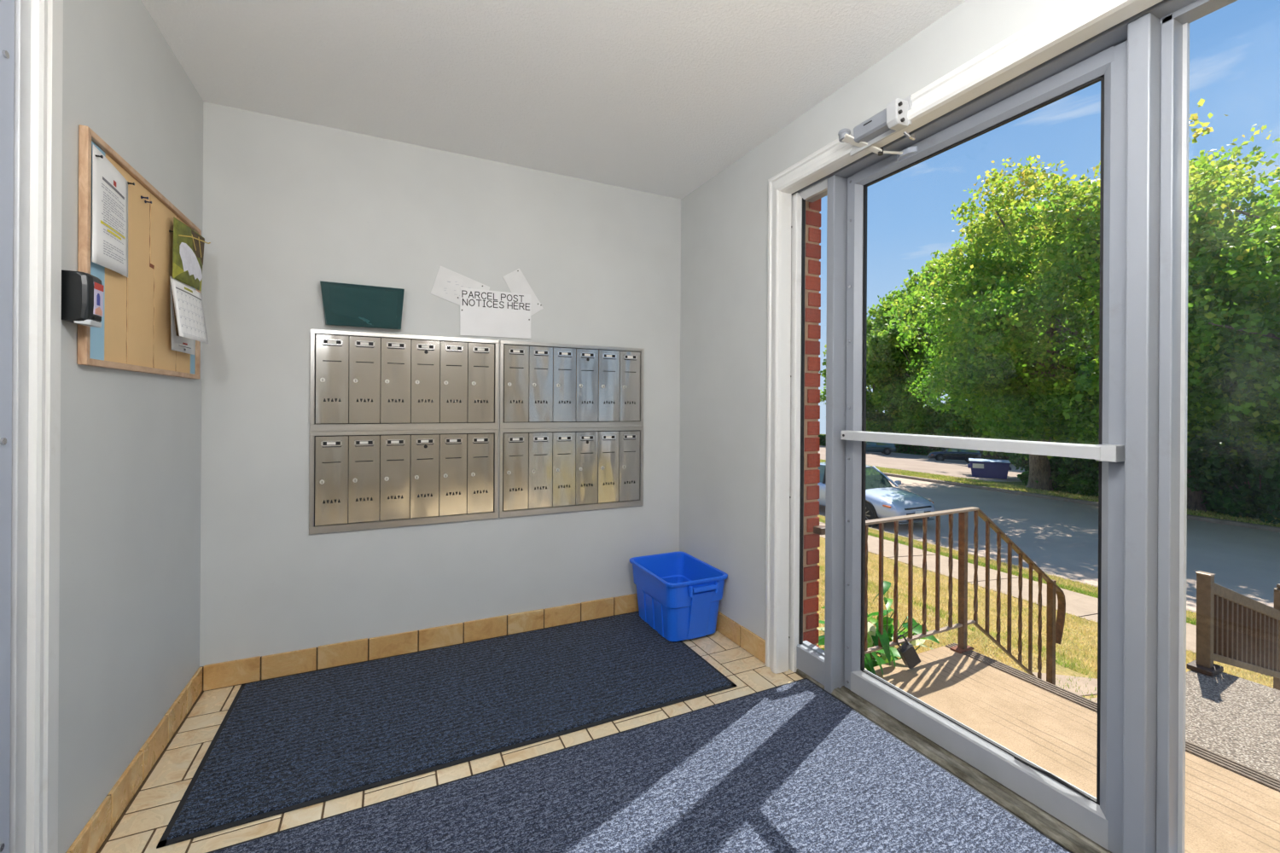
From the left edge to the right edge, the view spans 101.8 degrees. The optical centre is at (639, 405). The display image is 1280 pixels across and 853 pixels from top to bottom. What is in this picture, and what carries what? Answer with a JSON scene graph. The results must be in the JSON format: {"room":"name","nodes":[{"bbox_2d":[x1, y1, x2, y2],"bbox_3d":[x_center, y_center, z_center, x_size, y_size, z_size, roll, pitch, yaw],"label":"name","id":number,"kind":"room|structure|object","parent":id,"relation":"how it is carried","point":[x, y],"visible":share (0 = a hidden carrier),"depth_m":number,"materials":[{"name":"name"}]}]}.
{"room":"apartment building lobby","nodes":[
{"label":"apartment building lobby","id":0,"kind":"room"},
{"bbox_2d":[58,0,203,852],"bbox_3d":[-0.689,0.029,-0.308,0.100,2.574,5.442,0,0,-26],"label":"wall","id":1,"kind":"structure","parent":0,"point":[130,468],"depth_m":1.52,"materials":[{"name":"paint"}]},
{"bbox_2d":[0,0,14,852],"bbox_3d":[-1.118,0.148,0.645,0.056,2.070,0.933,0,0,-26],"label":"door","id":2,"kind":"structure","parent":1,"relation":"in","point":[7,7],"depth_m":1.06,"materials":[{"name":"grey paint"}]},
{"bbox_2d":[9,0,63,852],"bbox_3d":[-1.112,0.091,0.654,0.074,2.205,1.223,0,0,-26],"label":"trim","id":3,"kind":"structure","parent":1,"relation":"attached to","point":[38,24],"depth_m":1.12,"materials":[{"name":"white paint"}]},
{"bbox_2d":[61,269,103,327],"bbox_3d":[-1.360,-0.258,1.269,0.057,0.126,0.075,0,0,-26],"label":"dispenser","id":4,"kind":"object","parent":1,"relation":"attached to","point":[82,293],"visible":0.94,"depth_m":1.24,"materials":[{"name":"black plastic"}]},
{"bbox_2d":[96,293,99,306],"bbox_3d":[-1.335,-0.261,1.282,0.001,0.030,0.016,0,0,-26],"label":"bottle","id":5,"kind":"object","parent":4,"relation":"on","point":[97,294],"depth_m":1.28,"materials":[{"name":"blue"}]},
{"bbox_2d":[65,666,202,852],"bbox_3d":[-1.597,1.138,1.690,0.012,0.105,1.059,0,0,-26],"label":"baseboard","id":6,"kind":"structure","parent":1,"relation":"attached to","point":[92,836],"depth_m":1.58,"materials":[{"name":"brown tile"}]},
{"bbox_2d":[77,124,201,379],"bbox_3d":[-1.585,-0.404,1.695,0.018,0.600,0.872,0,0,-26],"label":"bulletin board","id":7,"kind":"object","parent":1,"relation":"attached to","point":[134,334],"visible":0.65,"depth_m":1.58,"materials":[{"name":"brown wood"}]},
{"bbox_2d":[92,144,127,277],"bbox_3d":[-1.447,-0.521,1.426,0.015,0.310,0.228,0,0,-26],"label":"paper notice","id":8,"kind":"object","parent":7,"relation":"attached to","point":[109,187],"visible":1,"depth_m":1.41,"materials":[{"name":"white paper"}]},
{"bbox_2d":[169,216,210,354],"bbox_3d":[-1.617,-0.425,1.872,0.085,0.462,0.341,0,0,-26],"label":"wall calendar","id":9,"kind":"object","parent":7,"relation":"attached to","point":[188,325],"visible":1,"depth_m":1.86,"materials":[{"name":"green paper"}]},
{"bbox_2d":[172,216,204,290],"bbox_3d":[-1.648,-0.545,1.906,0.012,0.222,0.237,0,0,-18],"label":"photo","id":10,"kind":"object","parent":9,"relation":"on","point":[188,253],"depth_m":1.88,"materials":[{"name":"green paper"}]},
{"bbox_2d":[199,101,680,667],"bbox_3d":[-0.768,0.028,2.740,2.604,2.574,0.120,0,0,-26],"label":"wall","id":11,"kind":"structure","parent":0,"point":[290,206],"depth_m":2.46,"materials":[{"name":"paint"}]},
{"bbox_2d":[320,280,404,329],"bbox_3d":[-1.274,-0.460,2.393,0.346,0.200,0.062,0,0,-26],"label":"pocket","id":12,"kind":"object","parent":11,"relation":"attached to","point":[347,305],"visible":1,"depth_m":2.37,"materials":[{"name":"teal plastic"}]},
{"bbox_2d":[308,429,498,535],"bbox_3d":[-1.104,0.349,2.503,0.826,0.459,0.018,0,0,-26],"label":"bank","id":13,"kind":"object","parent":11,"relation":"attached to","point":[359,480],"visible":1,"depth_m":2.48,"materials":[{"name":"silver metal"}]},
{"bbox_2d":[309,328,499,431],"bbox_3d":[-1.102,-0.110,2.503,0.826,0.459,0.018,0,0,-26],"label":"bank","id":14,"kind":"object","parent":11,"relation":"attached to","point":[359,381],"visible":1,"depth_m":2.48,"materials":[{"name":"silver metal"}]},
{"bbox_2d":[201,593,638,691],"bbox_3d":[-0.795,1.143,2.656,2.295,0.105,0.014,0,0,-26],"label":"baseboard","id":15,"kind":"structure","parent":11,"relation":"attached to","point":[254,669],"depth_m":2.48,"materials":[{"name":"brown tile"}]},
{"bbox_2d":[430,266,489,305],"bbox_3d":[-0.897,-0.575,2.606,0.284,0.228,0.006,0,0,-26],"label":"card","id":16,"kind":"object","parent":11,"relation":"attached to","point":[447,284],"visible":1,"depth_m":2.59,"materials":[{"name":"grey paper"}]},
{"bbox_2d":[459,287,531,338],"bbox_3d":[-0.738,-0.470,2.679,0.360,0.239,0.006,0,0,-26],"label":"notice sign","id":17,"kind":"object","parent":11,"relation":"attached to","point":[487,313],"visible":1,"depth_m":2.67,"materials":[{"name":"white paper"}]},
{"bbox_2d":[502,268,543,315],"bbox_3d":[-0.614,-0.598,2.742,0.217,0.244,0.006,0,0,-26],"label":"card","id":18,"kind":"object","parent":11,"relation":"attached to","point":[515,281],"visible":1,"depth_m":2.74,"materials":[{"name":"grey paper"}]},
{"bbox_2d":[498,427,643,517],"bbox_3d":[-0.354,0.354,2.864,0.826,0.459,0.018,0,0,-26],"label":"bank","id":19,"kind":"object","parent":11,"relation":"attached to","point":[543,471],"visible":1,"depth_m":2.85,"materials":[{"name":"silver metal"}]},
{"bbox_2d":[499,340,644,429],"bbox_3d":[-0.352,-0.106,2.864,0.826,0.459,0.018,0,0,-26],"label":"bank","id":20,"kind":"object","parent":11,"relation":"attached to","point":[542,385],"visible":1,"depth_m":2.84,"materials":[{"name":"silver metal"}]},
{"bbox_2d":[96,614,804,852],"bbox_3d":[0.356,1.262,0.254,2.484,0.120,5.542,0,0,-26],"label":"floor","id":21,"kind":"structure","parent":0,"point":[144,821],"depth_m":1.73,"materials":[{"name":"brown tile"}]},
{"bbox_2d":[156,610,736,849],"bbox_3d":[-0.638,1.190,2.215,1.901,0.010,0.901,0,0,-26],"label":"door mat","id":22,"kind":"object","parent":21,"relation":"on","point":[282,745],"visible":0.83,"depth_m":2.02,"materials":[{"name":"blue carpet"}]},
{"bbox_2d":[629,551,727,641],"bbox_3d":[0.196,1.029,2.814,0.362,0.322,0.515,0,0,-26],"label":"recycling bin","id":23,"kind":"object","parent":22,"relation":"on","point":[679,595],"visible":1,"depth_m":2.67,"materials":[{"name":"blue plastic"}]},
{"bbox_2d":[205,678,1072,852],"bbox_3d":[0.133,1.195,0.978,2.216,0.010,1.840,0,0,-26],"label":"door mat","id":24,"kind":"object","parent":21,"relation":"on","point":[792,767],"visible":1,"depth_m":1.56,"materials":[{"name":"blue carpet"}]},
{"bbox_2d":[140,0,965,199],"bbox_3d":[0.426,-1.301,0.280,2.604,0.100,5.542,0,0,-26],"label":"ceiling","id":25,"kind":"structure","parent":0,"point":[660,97],"depth_m":1.93,"materials":[{"name":"white paint"}]},
{"bbox_2d":[802,198,820,647],"bbox_3d":[-0.024,0.200,4.075,0.218,4.400,3.638,0,0,-26],"label":"wall","id":26,"kind":"structure","parent":0,"point":[812,218],"depth_m":2.46,"materials":[{"name":"red brick"}]},
{"bbox_2d":[802,201,819,645],"bbox_3d":[0.655,0.204,2.798,0.085,2.600,0.729,0,0,-26],"label":"mortar","id":27,"kind":"object","parent":26,"relation":"attached to","point":[806,323],"visible":0.07,"depth_m":2.46,"materials":[{"name":"grey concrete"}]},
{"bbox_2d":[679,0,1070,639],"bbox_3d":[1.518,0.042,0.755,0.209,2.574,5.442,0,0,-26],"label":"wall","id":28,"kind":"structure","parent":0,"point":[724,220],"depth_m":2.60,"materials":[{"name":"paint"}]},
{"bbox_2d":[715,611,765,663],"bbox_3d":[0.409,1.150,2.786,0.012,0.106,0.827,0,0,-26],"label":"baseboard","id":29,"kind":"structure","parent":28,"relation":"attached to","point":[743,637],"depth_m":2.57,"materials":[{"name":"brown tile"}]},
{"bbox_2d":[796,178,827,686],"bbox_3d":[0.762,0.112,2.312,0.058,2.145,0.228,0,0,-26],"label":"window frame","id":30,"kind":"structure","parent":28,"relation":"in","point":[810,659],"depth_m":2.35,"materials":[{"name":"paint"}]},
{"bbox_2d":[796,669,1112,852],"bbox_3d":[1.399,1.272,1.160,0.218,0.174,2.868,0,0,-26],"label":"threshold","id":31,"kind":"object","parent":28,"relation":"attached to","point":[1063,834],"depth_m":1.66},
{"bbox_2d":[765,0,1163,674],"bbox_3d":[1.241,0.082,1.106,0.075,2.248,2.915,0,0,-26],"label":"trim","id":32,"kind":"structure","parent":28,"relation":"attached to","point":[1074,22],"depth_m":2.33,"materials":[{"name":"white paint"}]},
{"bbox_2d":[837,95,917,160],"bbox_3d":[0.887,-0.971,1.872,0.241,0.139,0.252,0,0,-26],"label":"door closer","id":33,"kind":"object","parent":32,"relation":"attached to","point":[893,119],"depth_m":1.83,"materials":[{"name":"paint"}]},
{"bbox_2d":[840,40,1127,852],"bbox_3d":[1.060,0.112,1.755,0.104,2.135,0.940,0,0,-26],"label":"door","id":34,"kind":"structure","parent":28,"relation":"in","point":[1100,818],"depth_m":1.47,"materials":[{"name":"paint"}]},
{"bbox_2d":[788,0,1197,852],"bbox_3d":[1.362,0.101,1.141,0.154,2.215,2.872,0,0,-26],"label":"trim","id":35,"kind":"structure","parent":28,"relation":"attached to","point":[1142,31],"depth_m":1.29,"materials":[{"name":"paint"}]},
{"bbox_2d":[1156,0,1237,852],"bbox_3d":[1.652,0.118,0.601,0.100,2.145,1.557,0,0,-26],"label":"door frame","id":36,"kind":"structure","parent":28,"relation":"in","point":[1175,26],"depth_m":1.28,"materials":[{"name":"paint"}]},
{"label":"outside","id":37,"kind":"structure","parent":0,"visible":0},
{"bbox_2d":[817,514,1196,625],"bbox_3d":[-3.770,3.106,31.496,0.800,0.359,120.000,0,0,-26],"label":"boulevard","id":38,"kind":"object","parent":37,"point":[1067,589],"depth_m":9.29,"materials":[{"name":"green plant"}]},
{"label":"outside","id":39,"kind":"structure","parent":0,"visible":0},
{"bbox_2d":[989,481,1277,518],"bbox_3d":[42.282,5.294,12.630,32.800,2.636,46.000,0,0,-26],"label":"ground","id":40,"kind":"structure","parent":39,"point":[1009,483],"depth_m":26.12,"materials":[{"name":"green plant"}]},
{"bbox_2d":[1016,471,1029,486],"bbox_3d":[18.643,3.501,24.450,1.281,0.829,1.366,0,0,-26],"label":"fern","id":41,"kind":"object","parent":40,"relation":"on","point":[1024,475],"visible":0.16,"depth_m":24.64,"materials":[{"name":"green plant"}]},
{"bbox_2d":[1006,434,1055,472],"bbox_3d":[22.942,2.604,28.613,3.516,3.448,4.457,0,0,-31],"label":"shrub","id":42,"kind":"object","parent":40,"relation":"on","point":[1015,460],"visible":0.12,"depth_m":29.22,"materials":[{"name":"green plant"}]},
{"bbox_2d":[1027,434,1096,488],"bbox_3d":[19.139,2.381,22.528,3.444,3.015,3.218,0,0,26],"label":"shrub","id":43,"kind":"object","parent":40,"relation":"on","point":[1057,467],"visible":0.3,"depth_m":22.04,"materials":[{"name":"green plant"}]},
{"bbox_2d":[1018,257,1219,441],"bbox_3d":[25.963,-2.570,29.025,13.900,14.712,12.484,0,0,3],"label":"tree","id":44,"kind":"object","parent":40,"relation":"on","point":[1092,304],"visible":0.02,"depth_m":26.22,"materials":[{"name":"green plant"}]},
{"bbox_2d":[1052,430,1205,443],"bbox_3d":[23.129,1.931,24.444,5.951,4.577,5.129,0,0,10],"label":"shrub","id":45,"kind":"object","parent":40,"relation":"on","point":[1188,436],"visible":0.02,"depth_m":22.61,"materials":[{"name":"green plant"}]},
{"bbox_2d":[1186,192,1279,441],"bbox_3d":[30.033,-1.987,21.314,14.774,13.529,13.796,0,0,-26],"label":"tree","id":46,"kind":"object","parent":40,"relation":"on","point":[1239,206],"visible":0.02,"depth_m":24.44,"materials":[{"name":"green plant"}]},
{"bbox_2d":[1194,412,1279,511],"bbox_3d":[24.806,1.756,20.986,5.183,4.905,4.732,0,0,-26],"label":"shrub","id":47,"kind":"object","parent":40,"relation":"on","point":[1263,480],"visible":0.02,"depth_m":19.99,"materials":[{"name":"green plant"}]},
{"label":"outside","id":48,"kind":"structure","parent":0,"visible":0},
{"bbox_2d":[819,434,1012,464],"bbox_3d":[85.328,8.753,74.469,101.500,4.952,180.000,0,0,-26],"label":"ground","id":49,"kind":"structure","parent":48,"point":[819,434],"depth_m":65.51,"materials":[{"name":"green plant"}]},
{"bbox_2d":[818,316,927,430],"bbox_3d":[35.643,-3.626,78.718,17.199,20.835,17.816,0,0,42],"label":"tree","id":50,"kind":"object","parent":49,"relation":"on","point":[869,407],"visible":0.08,"depth_m":73.01,"materials":[{"name":"green plant"}]},
{"bbox_2d":[866,406,901,433],"bbox_3d":[33.820,3.271,73.522,9.427,6.423,9.076,0,0,4],"label":"shrub","id":51,"kind":"object","parent":49,"relation":"on","point":[871,426],"visible":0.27,"depth_m":71.75,"materials":[{"name":"green plant"}]},
{"bbox_2d":[818,434,1010,460],"bbox_3d":[33.146,5.270,67.058,1.678,1.773,46.201,0,0,-26],"label":"hedge","id":52,"kind":"object","parent":49,"relation":"on","point":[917,450],"visible":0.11,"depth_m":63.64,"materials":[{"name":"green plant"}]},
{"bbox_2d":[866,264,971,433],"bbox_3d":[36.934,-6.577,69.851,15.392,26.569,17.411,0,0,-26],"label":"tree","id":53,"kind":"object","parent":49,"relation":"on","point":[881,346],"visible":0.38,"depth_m":69.62,"materials":[{"name":"green plant"}]},
{"bbox_2d":[892,409,966,446],"bbox_3d":[37.081,3.420,66.901,9.110,6.043,9.008,0,0,10],"label":"shrub","id":54,"kind":"object","parent":49,"relation":"on","point":[910,426],"visible":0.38,"depth_m":64.44,"materials":[{"name":"green plant"}]},
{"bbox_2d":[900,216,1006,437],"bbox_3d":[40.566,-7.875,62.057,14.651,29.119,16.540,0,0,-43],"label":"tree","id":55,"kind":"object","parent":49,"relation":"on","point":[941,419],"visible":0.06,"depth_m":63.35,"materials":[{"name":"green plant"}]},
{"bbox_2d":[933,414,993,438],"bbox_3d":[40.219,3.294,60.870,9.185,6.290,9.455,0,0,-38],"label":"shrub","id":56,"kind":"object","parent":49,"relation":"on","point":[951,432],"visible":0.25,"depth_m":60.74,"materials":[{"name":"green plant"}]},
{"bbox_2d":[958,211,1098,456],"bbox_3d":[41.246,-7.140,54.276,14.000,27.382,15.959,0,0,20],"label":"tree","id":57,"kind":"object","parent":49,"relation":"on","point":[979,435],"visible":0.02,"depth_m":53.50,"materials":[{"name":"green plant"}]},
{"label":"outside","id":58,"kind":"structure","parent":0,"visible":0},
{"bbox_2d":[816,535,1273,688],"bbox_3d":[-8.450,2.488,29.238,6.600,1.180,120.000,0,0,-26],"label":"lawn","id":59,"kind":"structure","parent":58,"point":[916,578],"depth_m":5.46,"materials":[{"name":"plant"}]},
{"bbox_2d":[816,581,939,675],"bbox_3d":[1.351,1.545,2.997,1.058,0.978,0.641,0,0,-26],"label":"leafy plant","id":60,"kind":"object","parent":59,"relation":"on","point":[887,654],"visible":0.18,"depth_m":3.03,"materials":[{"name":"green plant"}]},
{"bbox_2d":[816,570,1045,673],"bbox_3d":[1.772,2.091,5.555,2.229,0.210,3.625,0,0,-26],"label":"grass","id":61,"kind":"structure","parent":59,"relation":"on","point":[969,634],"depth_m":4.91,"materials":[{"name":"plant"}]},
{"bbox_2d":[873,645,1279,852],"bbox_3d":[1.926,1.762,1.325,1.040,0.800,3.105,0,0,-26],"label":"porch","id":62,"kind":"object","parent":59,"relation":"on","point":[1227,811],"visible":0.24,"depth_m":2.12,"materials":[{"name":"wood"}]},
{"bbox_2d":[813,506,1065,685],"bbox_3d":[1.773,1.384,2.889,2.089,1.614,0.061,0,0,-25],"label":"railing","id":63,"kind":"object","parent":62,"relation":"on","point":[1054,630],"visible":0.77,"depth_m":2.91,"materials":[{"name":"brown paint"}]},
{"bbox_2d":[896,634,921,669],"bbox_3d":[1.361,1.250,2.650,0.148,0.184,0.065,0,0,-26],"label":"lockbox","id":64,"kind":"object","parent":63,"relation":"hanging from","point":[906,651],"visible":1,"depth_m":2.63,"materials":[{"name":"grey metal"}]},
{"bbox_2d":[945,642,1279,792],"bbox_3d":[2.436,1.764,1.571,0.097,0.802,3.105,0,0,-26],"label":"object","id":65,"kind":"object","parent":62,"relation":"attached to","point":[1253,775],"visible":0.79,"depth_m":2.35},
{"bbox_2d":[1185,669,1279,779],"bbox_3d":[3.242,1.880,1.645,1.430,0.680,2.537,0,0,-26],"label":"gravel path","id":66,"kind":"structure","parent":59,"relation":"on","point":[1230,717],"depth_m":2.55,"materials":[{"name":"grey gravel"}]},
{"bbox_2d":[1186,570,1279,690],"bbox_3d":[3.814,1.601,3.280,1.329,1.246,0.110,0,0,-26],"label":"railing","id":67,"kind":"object","parent":66,"relation":"on","point":[1234,629],"visible":0.98,"depth_m":3.18,"materials":[{"name":"paint"}]},
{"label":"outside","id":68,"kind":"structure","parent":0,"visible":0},
{"bbox_2d":[818,445,1025,482],"bbox_3d":[17.721,5.091,61.846,31.300,2.534,64.000,0,0,-26],"label":"parking lot","id":69,"kind":"structure","parent":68,"point":[917,463],"depth_m":38.80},
{"bbox_2d":[866,441,896,454],"bbox_3d":[25.373,4.463,56.663,4.422,1.653,2.120,0,0,14],"label":"car","id":70,"kind":"object","parent":69,"relation":"on","point":[884,448],"visible":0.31,"depth_m":55.71,"materials":[{"name":"teal paint"}]},
{"bbox_2d":[928,448,981,463],"bbox_3d":[29.923,4.560,49.534,4.322,1.653,2.120,0,0,26],"label":"car","id":71,"kind":"object","parent":69,"relation":"on","point":[945,453],"visible":0.85,"depth_m":48.82,"materials":[{"name":"grey paint"}]},
{"bbox_2d":[967,458,1011,479],"bbox_3d":[19.495,3.529,29.059,1.980,0.960,1.160,0,0,31],"label":"dumpster","id":72,"kind":"object","parent":69,"relation":"on","point":[992,468],"visible":1,"depth_m":28.68,"materials":[{"name":"blue paint"}]},
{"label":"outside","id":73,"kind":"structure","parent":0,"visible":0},
{"bbox_2d":[819,476,1279,610],"bbox_3d":[1.745,3.486,34.156,11.150,0.650,120.000,0,0,-26],"label":"road","id":74,"kind":"structure","parent":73,"point":[1061,538],"depth_m":12.78,"materials":[{"name":"grey asphalt"}]},
{"bbox_2d":[817,462,935,527],"bbox_3d":[6.178,2.487,15.292,2.100,1.483,4.522,0,0,-25],"label":"car","id":75,"kind":"object","parent":74,"relation":"on","point":[882,500],"visible":0.5,"depth_m":13.61,"materials":[{"name":"silver metal"}]},
{"bbox_2d":[894,480,901,485],"bbox_3d":[7.403,2.221,14.931,0.180,0.120,0.100,0,0,-25],"label":"mirror","id":76,"kind":"object","parent":75,"relation":"attached to","point":[898,482],"depth_m":14.89,"materials":[{"name":"silver metal"}]},
{"bbox_2d":[904,506,931,510],"bbox_3d":[7.090,2.616,13.311,0.994,0.035,0.127,0,0,-25],"label":"grille","id":77,"kind":"object","parent":75,"relation":"attached to","point":[906,508],"depth_m":13.27,"materials":[{"name":"black"}]},
{"bbox_2d":[906,511,930,521],"bbox_3d":[7.103,2.824,13.280,0.962,0.190,0.078,0,0,-25],"label":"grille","id":78,"kind":"object","parent":75,"relation":"attached to","point":[908,513],"depth_m":13.22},
{"bbox_2d":[819,514,1196,612],"bbox_3d":[-3.334,3.130,31.707,0.169,0.299,120.000,0,0,-26],"label":"kerb","id":79,"kind":"object","parent":74,"relation":"on","point":[819,514],"depth_m":9.89,"materials":[{"name":"concrete"}]},
{"bbox_2d":[883,472,1279,532],"bbox_3d":[6.789,3.567,36.588,0.250,0.550,120.000,0,0,-26],"label":"kerb","id":80,"kind":"object","parent":74,"relation":"on","point":[1270,528],"depth_m":18.83,"materials":[{"name":"concrete"}]},
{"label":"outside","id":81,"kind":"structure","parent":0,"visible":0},
{"bbox_2d":[819,522,1272,677],"bbox_3d":[-4.805,3.002,30.997,1.500,0.438,120.000,0,0,-26],"label":"sidewalk","id":82,"kind":"structure","parent":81,"point":[1081,605],"depth_m":8.57,"materials":[{"name":"beige concrete"}]},
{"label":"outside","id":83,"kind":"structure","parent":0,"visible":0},
{"bbox_2d":[820,459,1279,527],"bbox_3d":[9.175,3.694,37.739,5.050,0.754,120.000,0,0,-26],"label":"verge","id":84,"kind":"structure","parent":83,"point":[881,468],"depth_m":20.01,"materials":[{"name":"green plant"}]},
{"bbox_2d":[1023,478,1068,493],"bbox_3d":[17.883,3.336,22.751,1.835,0.954,1.754,0,0,-4],"label":"fern","id":85,"kind":"object","parent":84,"relation":"on","point":[1062,489],"visible":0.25,"depth_m":22.29,"materials":[{"name":"green plant"}]},
{"bbox_2d":[1052,467,1098,496],"bbox_3d":[18.427,3.188,21.504,1.786,1.179,2.256,0,0,5],"label":"fern","id":86,"kind":"object","parent":84,"relation":"on","point":[1082,484],"visible":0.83,"depth_m":21.12,"materials":[{"name":"green plant"}]},
{"bbox_2d":[881,123,1279,491],"bbox_3d":[16.294,-2.527,19.213,13.165,13.120,12.527,0,0,32],"label":"tree","id":87,"kind":"object","parent":84,"relation":"on","point":[1039,468],"visible":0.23,"depth_m":17.73,"materials":[{"name":"green plant"}]},
{"bbox_2d":[1063,436,1099,480],"bbox_3d":[19.419,2.217,20.931,3.001,3.272,3.812,0,0,-26],"label":"shrub","id":88,"kind":"object","parent":84,"relation":"on","point":[1088,466],"visible":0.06,"depth_m":21.11,"materials":[{"name":"green plant"}]},
{"bbox_2d":[904,98,1279,511],"bbox_3d":[16.087,-2.219,17.207,12.973,12.548,12.493,0,0,26],"label":"tree","id":89,"kind":"object","parent":84,"relation":"on","point":[989,322],"visible":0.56,"depth_m":15.92,"materials":[{"name":"green plant"}]},
{"bbox_2d":[1086,154,1279,455],"bbox_3d":[17.948,-2.084,11.458,13.174,12.195,13.563,0,0,26],"label":"tree","id":90,"kind":"object","parent":84,"relation":"on","point":[1244,404],"visible":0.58,"depth_m":12.79,"materials":[{"name":"green plant"}]},
{"bbox_2d":[1186,434,1257,512],"bbox_3d":[20.072,2.390,18.765,3.635,2.876,2.813,0,0,-34],"label":"shrub","id":91,"kind":"object","parent":84,"relation":"on","point":[1203,484],"visible":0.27,"depth_m":17.83,"materials":[{"name":"green plant"}]},
{"bbox_2d":[1186,431,1274,521],"bbox_3d":[20.243,2.235,16.805,2.967,3.096,4.031,0,0,-37],"label":"shrub","id":92,"kind":"object","parent":84,"relation":"on","point":[1236,503],"visible":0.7,"depth_m":17.08,"materials":[{"name":"green plant"}]},
{"bbox_2d":[1243,435,1279,525],"bbox_3d":[20.521,2.107,14.996,4.281,3.212,3.663,0,0,-26],"label":"shrub","id":93,"kind":"object","parent":84,"relation":"on","point":[1270,469],"visible":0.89,"depth_m":15.58,"materials":[{"name":"green plant"}]},
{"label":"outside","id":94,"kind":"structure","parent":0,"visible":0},
{"bbox_2d":[1032,663,1097,703],"bbox_3d":[3.447,2.301,2.468,1.980,0.240,3.440,0,0,-26],"label":"walkway","id":95,"kind":"structure","parent":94,"point":[1061,672],"depth_m":4.10,"materials":[{"name":"concrete"}]},
{"bbox_2d":[1045,673,1095,702],"bbox_3d":[3.340,2.174,3.942,0.779,0.064,0.438,0,0,-26],"label":"grass","id":96,"kind":"structure","parent":95,"relation":"on","point":[1073,673],"depth_m":4.03,"materials":[{"name":"green plant"}]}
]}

